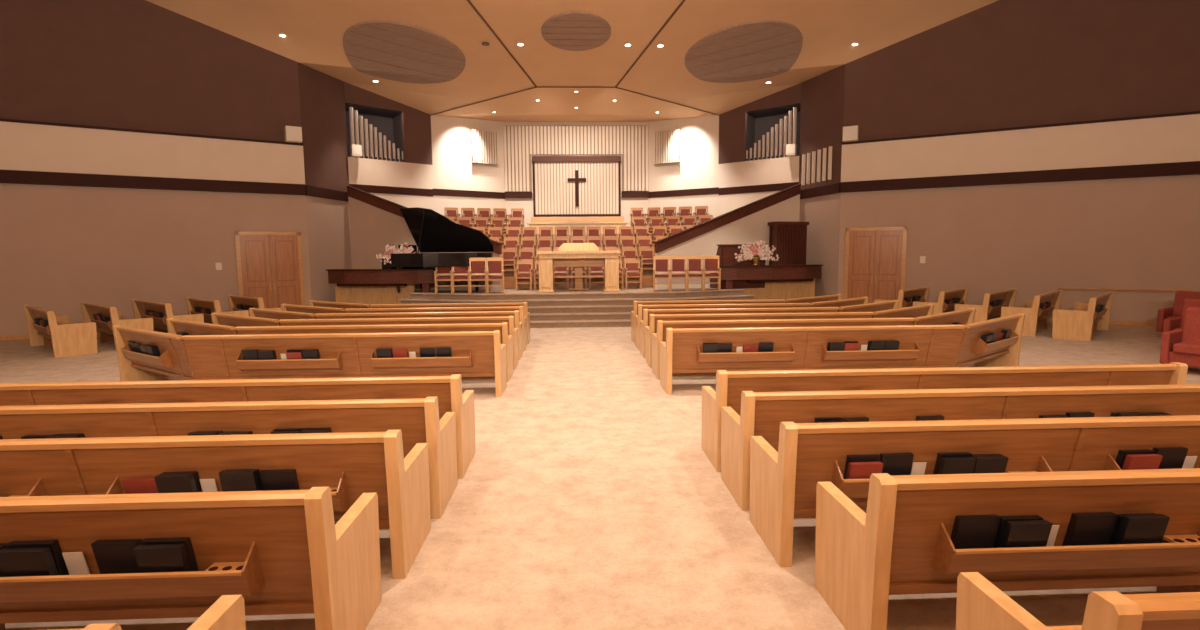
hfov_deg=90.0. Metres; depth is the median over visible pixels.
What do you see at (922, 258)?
wall thermostat
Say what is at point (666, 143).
grille panel
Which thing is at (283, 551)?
pew
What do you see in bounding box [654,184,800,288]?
partition wall
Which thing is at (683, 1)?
trim
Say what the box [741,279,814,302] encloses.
wall
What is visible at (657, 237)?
chair
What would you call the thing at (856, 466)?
books
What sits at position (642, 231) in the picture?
chair
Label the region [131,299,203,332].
pew
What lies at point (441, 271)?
chair
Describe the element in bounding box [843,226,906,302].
door
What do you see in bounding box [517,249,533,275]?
chair
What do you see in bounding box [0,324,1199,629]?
floor
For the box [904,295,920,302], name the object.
books
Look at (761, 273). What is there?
ledge
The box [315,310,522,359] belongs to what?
pew
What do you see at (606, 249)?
chair
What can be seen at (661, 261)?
chair
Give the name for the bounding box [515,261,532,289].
chair
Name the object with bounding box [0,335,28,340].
baseboard
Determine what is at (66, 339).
pew
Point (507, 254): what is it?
chair
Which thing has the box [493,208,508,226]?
chair
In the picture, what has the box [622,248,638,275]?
chair
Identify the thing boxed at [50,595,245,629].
pew
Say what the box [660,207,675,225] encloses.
chair
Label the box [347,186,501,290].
partition wall
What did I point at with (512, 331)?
pew
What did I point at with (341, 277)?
ledge
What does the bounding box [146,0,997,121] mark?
ceiling
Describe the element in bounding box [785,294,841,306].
pew
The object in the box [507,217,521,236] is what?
chair
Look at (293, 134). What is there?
loudspeaker
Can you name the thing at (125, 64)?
wall
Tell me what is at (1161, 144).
wall band
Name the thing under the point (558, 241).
chair
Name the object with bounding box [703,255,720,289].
chair
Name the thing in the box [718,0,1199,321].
wall
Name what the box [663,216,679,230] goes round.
chair
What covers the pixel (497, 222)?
chair
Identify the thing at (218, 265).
wall thermostat
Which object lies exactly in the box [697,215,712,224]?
chair
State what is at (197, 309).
books
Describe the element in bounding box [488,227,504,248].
chair
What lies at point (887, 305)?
pew
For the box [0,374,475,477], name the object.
pew
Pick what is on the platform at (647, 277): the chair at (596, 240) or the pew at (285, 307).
the chair at (596, 240)
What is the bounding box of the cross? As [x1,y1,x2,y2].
[568,170,585,206]
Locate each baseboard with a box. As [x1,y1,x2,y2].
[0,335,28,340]
[1109,321,1156,325]
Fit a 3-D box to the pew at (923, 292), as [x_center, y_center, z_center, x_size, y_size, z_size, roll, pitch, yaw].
[8.218,-0.282,16.306,1.900,0.910,0.724,-6,8,-43]
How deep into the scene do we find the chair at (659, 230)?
21.05 m
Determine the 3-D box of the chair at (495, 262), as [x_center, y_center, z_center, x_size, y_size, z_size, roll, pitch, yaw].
[-3.009,-1.143,17.241,0.500,1.010,0.550,-2,6,-10]
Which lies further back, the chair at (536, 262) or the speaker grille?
the chair at (536, 262)
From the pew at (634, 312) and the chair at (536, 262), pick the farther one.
the chair at (536, 262)
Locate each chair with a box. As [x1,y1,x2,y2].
[434,267,452,293]
[444,207,460,221]
[451,266,469,293]
[457,217,473,226]
[461,208,476,225]
[469,258,486,293]
[471,227,487,236]
[474,217,490,233]
[477,208,493,223]
[486,257,503,293]
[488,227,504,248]
[491,217,506,233]
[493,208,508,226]
[501,249,516,276]
[502,238,518,261]
[505,227,520,248]
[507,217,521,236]
[509,208,523,230]
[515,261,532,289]
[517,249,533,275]
[519,237,535,263]
[521,227,536,251]
[534,261,538,289]
[535,248,550,273]
[536,237,551,250]
[538,227,552,250]
[553,267,568,289]
[554,227,568,237]
[554,237,568,247]
[571,227,584,241]
[571,237,584,242]
[571,267,586,287]
[587,227,601,245]
[587,237,602,247]
[589,267,603,289]
[603,226,617,250]
[604,237,619,250]
[605,248,621,272]
[619,226,633,250]
[619,260,623,288]
[620,237,636,262]
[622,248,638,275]
[624,260,641,288]
[630,208,644,226]
[632,217,647,236]
[635,226,649,247]
[637,236,652,260]
[639,248,654,274]
[645,207,659,225]
[647,216,663,234]
[650,226,666,246]
[653,236,667,253]
[653,256,670,290]
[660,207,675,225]
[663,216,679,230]
[667,226,683,235]
[670,256,687,290]
[676,206,691,220]
[680,215,695,229]
[687,256,703,290]
[693,206,707,224]
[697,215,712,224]
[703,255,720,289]
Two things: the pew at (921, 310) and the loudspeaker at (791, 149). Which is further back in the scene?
the loudspeaker at (791, 149)
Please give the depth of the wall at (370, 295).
18.21 m
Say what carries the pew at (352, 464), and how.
on the floor
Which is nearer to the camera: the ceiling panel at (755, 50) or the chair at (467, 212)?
the ceiling panel at (755, 50)
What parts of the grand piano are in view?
leg, lid, leg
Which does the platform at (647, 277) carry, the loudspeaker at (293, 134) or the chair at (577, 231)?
the chair at (577, 231)
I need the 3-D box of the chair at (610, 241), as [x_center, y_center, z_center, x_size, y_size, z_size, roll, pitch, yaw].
[0.390,-2.176,20.091,0.500,0.890,0.550,-1,6,-2]
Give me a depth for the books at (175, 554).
2.65 m
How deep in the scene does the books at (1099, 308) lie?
13.00 m
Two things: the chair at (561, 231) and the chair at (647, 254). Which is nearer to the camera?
the chair at (647, 254)
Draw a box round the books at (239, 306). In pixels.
[236,304,253,309]
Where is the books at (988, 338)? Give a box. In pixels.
[981,329,1011,343]
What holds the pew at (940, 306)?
on the floor
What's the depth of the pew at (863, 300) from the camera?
12.70 m
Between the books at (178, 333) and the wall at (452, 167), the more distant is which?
the wall at (452, 167)
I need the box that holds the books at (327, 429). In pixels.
[0,427,331,439]
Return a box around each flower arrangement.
[376,242,415,268]
[734,240,778,265]
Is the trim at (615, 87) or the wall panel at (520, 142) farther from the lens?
the wall panel at (520, 142)
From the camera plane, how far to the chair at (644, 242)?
20.29 m
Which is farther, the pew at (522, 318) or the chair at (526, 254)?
the chair at (526, 254)
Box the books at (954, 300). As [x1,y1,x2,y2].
[944,297,960,304]
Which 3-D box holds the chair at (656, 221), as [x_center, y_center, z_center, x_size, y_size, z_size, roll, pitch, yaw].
[2.005,-3.120,21.667,0.500,0.890,0.550,1,6,17]
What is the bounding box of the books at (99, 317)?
[92,314,109,321]
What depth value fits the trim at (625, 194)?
23.39 m
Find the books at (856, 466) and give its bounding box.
[843,447,1199,478]
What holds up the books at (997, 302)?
in the pew at (983, 312)
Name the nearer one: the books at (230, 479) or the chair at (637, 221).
the books at (230, 479)
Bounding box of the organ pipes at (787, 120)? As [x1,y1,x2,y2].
[746,107,796,160]
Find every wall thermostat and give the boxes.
[215,263,221,269]
[920,256,925,262]
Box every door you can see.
[235,231,304,308]
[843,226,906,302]
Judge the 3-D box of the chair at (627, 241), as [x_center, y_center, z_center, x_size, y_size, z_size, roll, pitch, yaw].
[0.950,-2.184,20.113,0.500,0.890,0.550,-1,6,-2]
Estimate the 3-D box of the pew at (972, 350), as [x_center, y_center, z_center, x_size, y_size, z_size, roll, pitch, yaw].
[5.768,0.477,9.281,2.130,0.910,0.724,-5,8,-38]
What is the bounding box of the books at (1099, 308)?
[1095,304,1104,312]
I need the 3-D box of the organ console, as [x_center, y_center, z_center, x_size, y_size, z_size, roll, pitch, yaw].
[4.277,-1.514,18.608,1.560,1.340,0.790,-2,6,-17]
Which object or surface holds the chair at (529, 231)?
on the platform at (647, 277)
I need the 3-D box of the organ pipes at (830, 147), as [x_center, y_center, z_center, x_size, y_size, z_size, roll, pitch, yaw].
[6.905,-4.739,19.160,0.105,1.000,1.577,-2,6,-12]
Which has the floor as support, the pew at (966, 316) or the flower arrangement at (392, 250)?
the pew at (966, 316)
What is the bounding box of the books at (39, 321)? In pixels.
[33,317,48,326]
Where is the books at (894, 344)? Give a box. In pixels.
[703,340,899,352]
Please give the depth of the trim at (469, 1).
15.88 m
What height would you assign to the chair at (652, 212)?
0.890 m
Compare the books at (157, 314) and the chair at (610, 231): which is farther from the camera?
the chair at (610, 231)
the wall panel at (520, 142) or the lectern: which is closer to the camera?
the lectern
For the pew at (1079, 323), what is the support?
on the floor
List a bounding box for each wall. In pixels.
[0,0,431,335]
[335,284,414,307]
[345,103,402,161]
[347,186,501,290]
[348,115,505,228]
[503,122,647,226]
[648,115,798,227]
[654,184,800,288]
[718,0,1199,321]
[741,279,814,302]
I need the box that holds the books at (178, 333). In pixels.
[177,332,188,340]
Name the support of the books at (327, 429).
in the pew at (418, 420)
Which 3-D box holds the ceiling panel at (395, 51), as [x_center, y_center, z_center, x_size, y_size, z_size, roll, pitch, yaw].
[-5.533,-7.405,17.110,3.336,0.666,3.459,-1,6,-2]
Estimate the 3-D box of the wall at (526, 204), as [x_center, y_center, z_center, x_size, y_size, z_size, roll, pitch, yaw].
[-0.897,-4.038,23.666,5.600,7.000,0.150,-1,6,-2]
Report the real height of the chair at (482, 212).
0.890 m
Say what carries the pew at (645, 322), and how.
on the floor
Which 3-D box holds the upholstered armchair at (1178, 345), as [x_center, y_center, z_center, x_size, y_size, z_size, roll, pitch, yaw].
[9.386,0.412,9.260,0.816,0.982,0.900,-4,7,-32]
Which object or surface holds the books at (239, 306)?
in the pew at (258, 303)
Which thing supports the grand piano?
on the platform at (560, 308)
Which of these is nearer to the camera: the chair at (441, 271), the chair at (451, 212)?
the chair at (441, 271)
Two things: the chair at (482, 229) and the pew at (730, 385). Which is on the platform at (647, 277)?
the chair at (482, 229)
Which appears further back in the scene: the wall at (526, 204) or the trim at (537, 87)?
the wall at (526, 204)
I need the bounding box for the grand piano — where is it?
[381,207,493,292]
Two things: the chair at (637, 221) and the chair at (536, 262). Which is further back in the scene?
the chair at (637, 221)
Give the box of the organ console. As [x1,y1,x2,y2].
[710,244,765,288]
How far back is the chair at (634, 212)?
22.56 m
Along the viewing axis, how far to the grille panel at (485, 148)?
22.52 m
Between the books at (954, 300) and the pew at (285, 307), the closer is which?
the pew at (285, 307)
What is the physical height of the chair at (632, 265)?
0.890 m
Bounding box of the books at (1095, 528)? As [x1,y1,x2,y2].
[950,512,1169,548]
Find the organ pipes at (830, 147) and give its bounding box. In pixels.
[801,146,831,184]
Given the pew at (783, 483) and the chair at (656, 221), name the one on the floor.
the pew at (783, 483)
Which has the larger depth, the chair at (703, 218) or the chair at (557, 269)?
the chair at (703, 218)
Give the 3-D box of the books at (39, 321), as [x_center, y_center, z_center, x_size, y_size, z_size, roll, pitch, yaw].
[-11.372,0.194,12.246,0.985,0.245,0.136,4,8,38]
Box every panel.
[343,21,465,83]
[472,129,498,164]
[504,126,647,191]
[532,156,620,216]
[654,129,679,163]
[684,20,802,82]
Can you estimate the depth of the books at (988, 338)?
8.97 m
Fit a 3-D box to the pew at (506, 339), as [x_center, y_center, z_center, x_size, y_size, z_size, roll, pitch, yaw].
[-3.381,0.559,9.265,3.970,0.910,0.724,-1,6,-2]
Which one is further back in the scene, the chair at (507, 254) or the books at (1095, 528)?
the chair at (507, 254)
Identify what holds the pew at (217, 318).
on the floor
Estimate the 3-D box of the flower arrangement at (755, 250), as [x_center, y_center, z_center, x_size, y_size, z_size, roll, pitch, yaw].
[4.665,-1.856,17.932,1.332,0.762,0.422,0,6,0]
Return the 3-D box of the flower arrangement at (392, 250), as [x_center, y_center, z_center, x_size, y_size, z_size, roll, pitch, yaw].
[-5.873,-1.728,17.489,1.295,0.784,0.404,-1,6,-5]
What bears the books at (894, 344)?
in the pew at (920, 346)
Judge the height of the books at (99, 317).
0.241 m
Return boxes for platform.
[400,287,754,327]
[485,231,669,289]
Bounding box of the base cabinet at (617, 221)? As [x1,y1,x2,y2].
[527,216,627,240]
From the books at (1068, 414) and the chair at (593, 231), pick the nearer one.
the books at (1068, 414)
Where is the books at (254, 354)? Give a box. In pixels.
[241,347,451,359]
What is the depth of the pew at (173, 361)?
8.60 m
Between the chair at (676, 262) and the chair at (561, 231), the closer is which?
the chair at (676, 262)
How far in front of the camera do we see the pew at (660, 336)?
9.17 m
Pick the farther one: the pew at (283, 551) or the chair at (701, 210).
the chair at (701, 210)
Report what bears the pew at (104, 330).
on the floor
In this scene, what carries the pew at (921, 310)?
on the floor
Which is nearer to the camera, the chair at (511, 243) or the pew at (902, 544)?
the pew at (902, 544)
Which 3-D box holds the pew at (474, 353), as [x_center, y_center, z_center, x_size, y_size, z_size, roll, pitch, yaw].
[-3.432,0.657,8.337,4.150,0.910,0.723,-1,6,-2]
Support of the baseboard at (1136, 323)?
attached to the wall at (999, 64)
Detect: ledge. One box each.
[326,269,434,292]
[720,264,822,288]
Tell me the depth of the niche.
23.02 m
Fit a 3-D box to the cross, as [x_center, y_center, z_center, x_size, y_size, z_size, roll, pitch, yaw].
[-0.895,-4.918,23.328,0.720,1.380,0.140,-1,6,-2]
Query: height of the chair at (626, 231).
0.890 m
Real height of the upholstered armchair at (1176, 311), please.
0.982 m
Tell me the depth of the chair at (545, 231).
20.92 m
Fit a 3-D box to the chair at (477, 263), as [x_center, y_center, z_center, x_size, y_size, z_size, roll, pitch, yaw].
[-3.511,-1.143,17.280,0.500,1.010,0.550,-2,6,-10]
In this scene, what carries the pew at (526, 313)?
on the floor
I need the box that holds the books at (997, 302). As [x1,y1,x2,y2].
[989,300,1003,306]
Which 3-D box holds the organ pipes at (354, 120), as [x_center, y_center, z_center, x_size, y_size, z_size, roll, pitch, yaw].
[-7.663,-5.941,20.705,1.838,2.120,0.145,-6,8,-42]
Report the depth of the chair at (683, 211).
22.22 m
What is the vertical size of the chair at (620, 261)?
0.890 m
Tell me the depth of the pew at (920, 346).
8.31 m
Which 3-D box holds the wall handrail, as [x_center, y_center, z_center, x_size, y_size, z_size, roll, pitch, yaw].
[13.123,-0.639,15.081,2.600,0.070,0.090,3,7,28]
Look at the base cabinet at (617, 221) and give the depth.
21.43 m
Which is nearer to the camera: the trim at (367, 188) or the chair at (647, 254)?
the chair at (647, 254)
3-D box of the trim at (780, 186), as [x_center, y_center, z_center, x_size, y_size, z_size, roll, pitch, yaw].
[4.413,-4.563,22.096,5.861,0.280,0.338,4,7,34]
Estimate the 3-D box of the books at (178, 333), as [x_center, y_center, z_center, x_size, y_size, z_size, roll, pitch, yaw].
[-6.473,0.428,9.613,0.973,0.246,0.136,3,7,33]
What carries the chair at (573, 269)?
on the platform at (560, 308)
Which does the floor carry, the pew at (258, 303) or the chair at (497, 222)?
the pew at (258, 303)
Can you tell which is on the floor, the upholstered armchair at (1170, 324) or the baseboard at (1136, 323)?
the upholstered armchair at (1170, 324)
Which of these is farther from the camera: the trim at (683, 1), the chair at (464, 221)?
the chair at (464, 221)
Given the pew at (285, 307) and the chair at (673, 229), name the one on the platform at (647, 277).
the chair at (673, 229)
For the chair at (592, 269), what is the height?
0.890 m
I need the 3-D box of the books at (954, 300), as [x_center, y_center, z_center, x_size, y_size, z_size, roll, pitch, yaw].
[8.958,-0.304,15.288,0.980,0.246,0.136,-6,8,-43]
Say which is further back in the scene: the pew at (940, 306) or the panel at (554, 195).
the panel at (554, 195)
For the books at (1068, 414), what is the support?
in the pew at (762, 413)
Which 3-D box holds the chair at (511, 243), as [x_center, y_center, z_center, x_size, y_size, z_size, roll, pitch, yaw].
[-2.967,-2.133,19.956,0.500,0.890,0.550,-1,6,-2]
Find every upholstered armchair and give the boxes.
[1156,291,1199,332]
[1159,307,1199,367]
[1163,298,1199,331]
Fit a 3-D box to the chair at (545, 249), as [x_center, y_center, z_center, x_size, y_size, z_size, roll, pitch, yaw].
[-1.812,-1.686,19.246,0.500,0.890,0.550,-1,6,-2]
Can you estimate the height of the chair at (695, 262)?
1.010 m
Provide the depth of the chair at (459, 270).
17.27 m
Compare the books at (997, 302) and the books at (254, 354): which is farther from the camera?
the books at (997, 302)
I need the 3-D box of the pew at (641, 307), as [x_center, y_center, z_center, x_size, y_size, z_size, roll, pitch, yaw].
[2.460,0.192,12.276,3.430,0.910,0.724,-1,6,-2]
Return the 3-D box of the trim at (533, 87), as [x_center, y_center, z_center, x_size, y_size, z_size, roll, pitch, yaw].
[-4.045,-7.231,20.359,4.554,0.380,0.060,3,7,28]
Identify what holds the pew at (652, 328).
on the floor
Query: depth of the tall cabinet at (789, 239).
19.15 m
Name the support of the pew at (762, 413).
on the floor
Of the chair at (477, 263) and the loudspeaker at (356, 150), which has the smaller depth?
the chair at (477, 263)
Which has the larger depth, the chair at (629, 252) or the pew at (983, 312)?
the chair at (629, 252)
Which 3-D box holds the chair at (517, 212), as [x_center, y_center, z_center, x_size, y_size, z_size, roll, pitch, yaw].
[-3.075,-3.517,22.222,0.500,0.890,0.550,-1,6,-2]
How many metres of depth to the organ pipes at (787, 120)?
21.02 m
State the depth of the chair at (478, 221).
21.36 m
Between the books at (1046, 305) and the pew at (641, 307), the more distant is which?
the books at (1046, 305)
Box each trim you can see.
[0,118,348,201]
[349,184,504,198]
[431,87,536,114]
[467,0,536,86]
[505,191,648,197]
[537,87,614,87]
[615,0,685,86]
[615,87,717,114]
[648,182,798,197]
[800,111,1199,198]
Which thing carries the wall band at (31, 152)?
attached to the wall at (125, 64)
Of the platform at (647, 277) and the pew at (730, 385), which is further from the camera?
the platform at (647, 277)
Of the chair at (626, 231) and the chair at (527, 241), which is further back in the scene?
the chair at (626, 231)
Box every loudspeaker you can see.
[284,126,301,142]
[350,144,361,156]
[786,144,796,155]
[842,125,858,141]
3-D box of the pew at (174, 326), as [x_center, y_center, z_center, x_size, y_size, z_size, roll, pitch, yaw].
[-6.134,0.534,9.732,2.130,0.910,0.724,3,7,33]
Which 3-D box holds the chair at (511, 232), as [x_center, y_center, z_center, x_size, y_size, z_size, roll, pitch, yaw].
[-3.003,-2.594,20.712,0.500,0.890,0.550,-1,6,-2]
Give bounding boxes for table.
[537,251,620,292]
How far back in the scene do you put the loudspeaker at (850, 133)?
17.35 m
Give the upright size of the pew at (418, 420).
0.910 m
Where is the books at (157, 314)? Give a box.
[145,310,163,317]
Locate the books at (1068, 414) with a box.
[814,412,1172,422]
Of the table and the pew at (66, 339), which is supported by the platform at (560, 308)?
the table
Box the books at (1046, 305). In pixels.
[1039,302,1051,309]
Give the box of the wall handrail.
[1058,287,1192,291]
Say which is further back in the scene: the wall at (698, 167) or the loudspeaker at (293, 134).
the wall at (698, 167)
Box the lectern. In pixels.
[558,243,598,289]
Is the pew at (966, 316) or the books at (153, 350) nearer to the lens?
the books at (153, 350)
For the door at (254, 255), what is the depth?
17.03 m
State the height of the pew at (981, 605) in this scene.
0.910 m
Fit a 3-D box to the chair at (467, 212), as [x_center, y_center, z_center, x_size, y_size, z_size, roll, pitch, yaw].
[-4.746,-3.454,21.764,0.500,0.890,0.550,-3,6,-21]
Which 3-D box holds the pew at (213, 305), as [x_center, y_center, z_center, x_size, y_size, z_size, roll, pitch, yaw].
[-9.411,0.035,14.746,1.900,0.910,0.724,4,8,38]
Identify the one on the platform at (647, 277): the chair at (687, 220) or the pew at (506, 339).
the chair at (687, 220)
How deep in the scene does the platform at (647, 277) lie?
18.98 m
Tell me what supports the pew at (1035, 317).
on the floor
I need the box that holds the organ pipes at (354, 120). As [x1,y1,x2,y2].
[349,107,403,161]
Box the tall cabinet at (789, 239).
[768,222,808,264]
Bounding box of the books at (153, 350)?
[127,341,160,356]
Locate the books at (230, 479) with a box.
[122,469,299,493]
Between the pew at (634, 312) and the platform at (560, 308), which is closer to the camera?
the pew at (634, 312)
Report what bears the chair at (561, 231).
on the platform at (647, 277)
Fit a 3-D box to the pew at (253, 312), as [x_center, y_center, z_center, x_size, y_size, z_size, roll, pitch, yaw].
[-5.850,0.336,11.595,2.130,0.910,0.724,3,7,33]
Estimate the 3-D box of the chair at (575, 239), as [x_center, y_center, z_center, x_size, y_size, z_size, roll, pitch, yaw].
[-0.729,-2.162,20.046,0.500,0.890,0.550,-1,6,-2]
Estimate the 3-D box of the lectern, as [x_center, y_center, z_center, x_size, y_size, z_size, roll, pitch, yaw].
[-0.641,-1.456,18.086,1.200,1.413,0.300,-1,6,-2]
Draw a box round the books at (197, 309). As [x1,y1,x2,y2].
[194,306,210,313]
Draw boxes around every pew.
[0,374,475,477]
[0,396,457,518]
[0,429,430,578]
[0,487,381,629]
[23,305,96,357]
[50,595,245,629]
[80,302,153,349]
[112,325,194,380]
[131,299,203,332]
[166,318,236,348]
[182,330,506,396]
[185,297,248,323]
[211,312,279,326]
[228,295,281,315]
[236,322,512,381]
[249,308,314,319]
[279,316,518,369]
[281,304,344,313]
[309,300,370,311]
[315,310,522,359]
[345,306,526,351]
[371,302,529,344]
[631,299,784,342]
[635,303,809,349]
[640,307,838,357]
[645,312,872,367]
[652,317,914,379]
[660,325,964,393]
[702,362,1187,471]
[721,384,1199,510]
[750,415,1199,566]
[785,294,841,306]
[810,297,867,306]
[815,468,1199,629]
[839,300,898,311]
[873,304,933,317]
[875,287,929,307]
[913,288,967,313]
[914,308,975,334]
[954,313,1024,366]
[955,288,1016,322]
[956,572,1199,629]
[1001,290,1062,336]
[1052,292,1113,340]
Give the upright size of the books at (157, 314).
0.245 m
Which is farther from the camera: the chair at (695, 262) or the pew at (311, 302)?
the chair at (695, 262)
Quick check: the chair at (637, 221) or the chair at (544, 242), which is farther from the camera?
the chair at (637, 221)
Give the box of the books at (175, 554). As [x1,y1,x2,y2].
[0,537,198,576]

